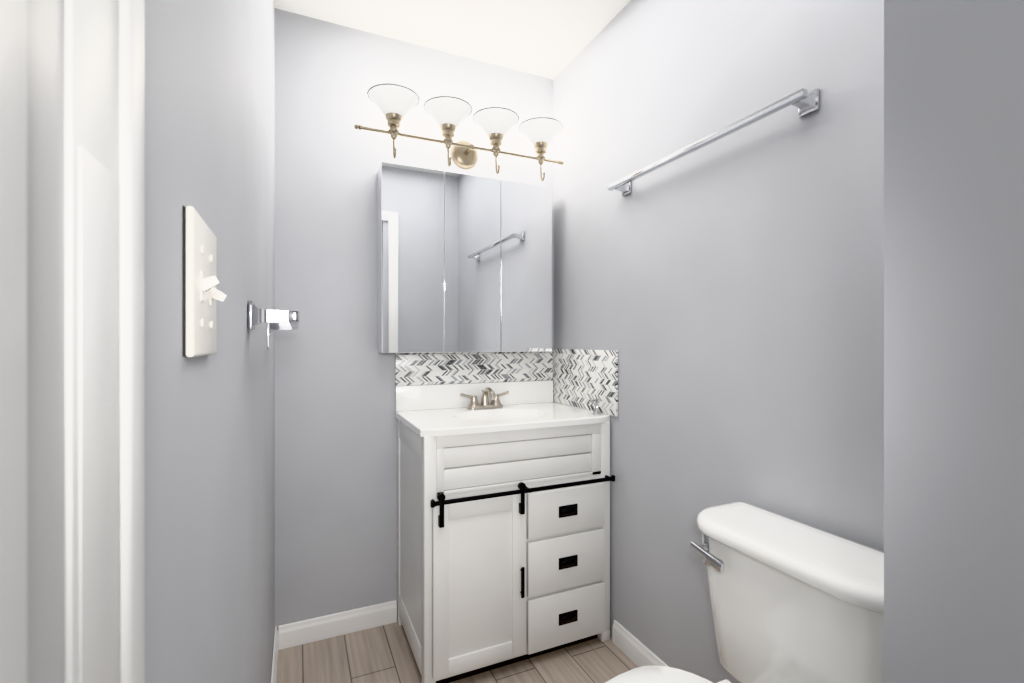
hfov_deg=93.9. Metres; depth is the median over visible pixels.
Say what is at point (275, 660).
baseboard
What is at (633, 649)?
baseboard
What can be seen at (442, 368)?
tile
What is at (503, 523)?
bathroom vanity
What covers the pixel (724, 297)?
wall
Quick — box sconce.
[354,83,563,180]
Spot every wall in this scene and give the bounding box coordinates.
[145,0,274,682]
[275,8,552,630]
[553,0,883,682]
[884,0,1023,682]
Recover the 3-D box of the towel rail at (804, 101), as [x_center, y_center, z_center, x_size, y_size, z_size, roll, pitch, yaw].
[0.546,-0.576,1.462,0.068,0.050,0.760,0,0,-24]
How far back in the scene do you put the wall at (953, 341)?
0.45 m
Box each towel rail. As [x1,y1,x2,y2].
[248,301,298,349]
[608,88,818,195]
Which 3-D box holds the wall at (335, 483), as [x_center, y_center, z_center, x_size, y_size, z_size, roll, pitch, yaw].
[-0.372,-0.049,2.113,1.410,2.440,0.100,0,0,-24]
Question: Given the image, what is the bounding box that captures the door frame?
[0,0,144,682]
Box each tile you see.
[395,351,552,385]
[553,349,617,416]
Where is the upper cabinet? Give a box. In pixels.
[377,162,551,352]
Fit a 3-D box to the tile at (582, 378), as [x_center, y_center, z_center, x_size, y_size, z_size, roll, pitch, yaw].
[0.303,0.162,2.073,0.009,0.255,0.501,0,0,-24]
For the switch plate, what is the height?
0.114 m
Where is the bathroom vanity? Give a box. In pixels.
[395,380,614,682]
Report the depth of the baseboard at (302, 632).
1.90 m
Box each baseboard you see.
[271,626,278,682]
[278,600,396,649]
[612,620,668,666]
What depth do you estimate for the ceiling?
1.91 m
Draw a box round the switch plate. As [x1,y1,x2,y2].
[182,205,226,356]
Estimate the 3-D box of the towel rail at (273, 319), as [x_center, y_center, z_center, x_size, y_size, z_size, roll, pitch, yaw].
[-0.548,-0.028,1.130,0.080,0.085,0.660,0,0,-24]
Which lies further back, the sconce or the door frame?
the sconce
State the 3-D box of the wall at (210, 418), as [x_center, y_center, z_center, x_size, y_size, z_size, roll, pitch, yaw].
[-0.225,-0.049,0.189,0.100,2.440,3.530,0,0,-24]
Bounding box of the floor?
[277,622,637,682]
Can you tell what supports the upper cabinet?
attached to the wall at (335, 483)
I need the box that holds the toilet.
[605,501,883,682]
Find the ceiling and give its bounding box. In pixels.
[274,0,630,78]
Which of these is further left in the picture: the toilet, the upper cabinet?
the upper cabinet
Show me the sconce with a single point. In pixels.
(394, 103)
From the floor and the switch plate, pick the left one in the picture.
the switch plate

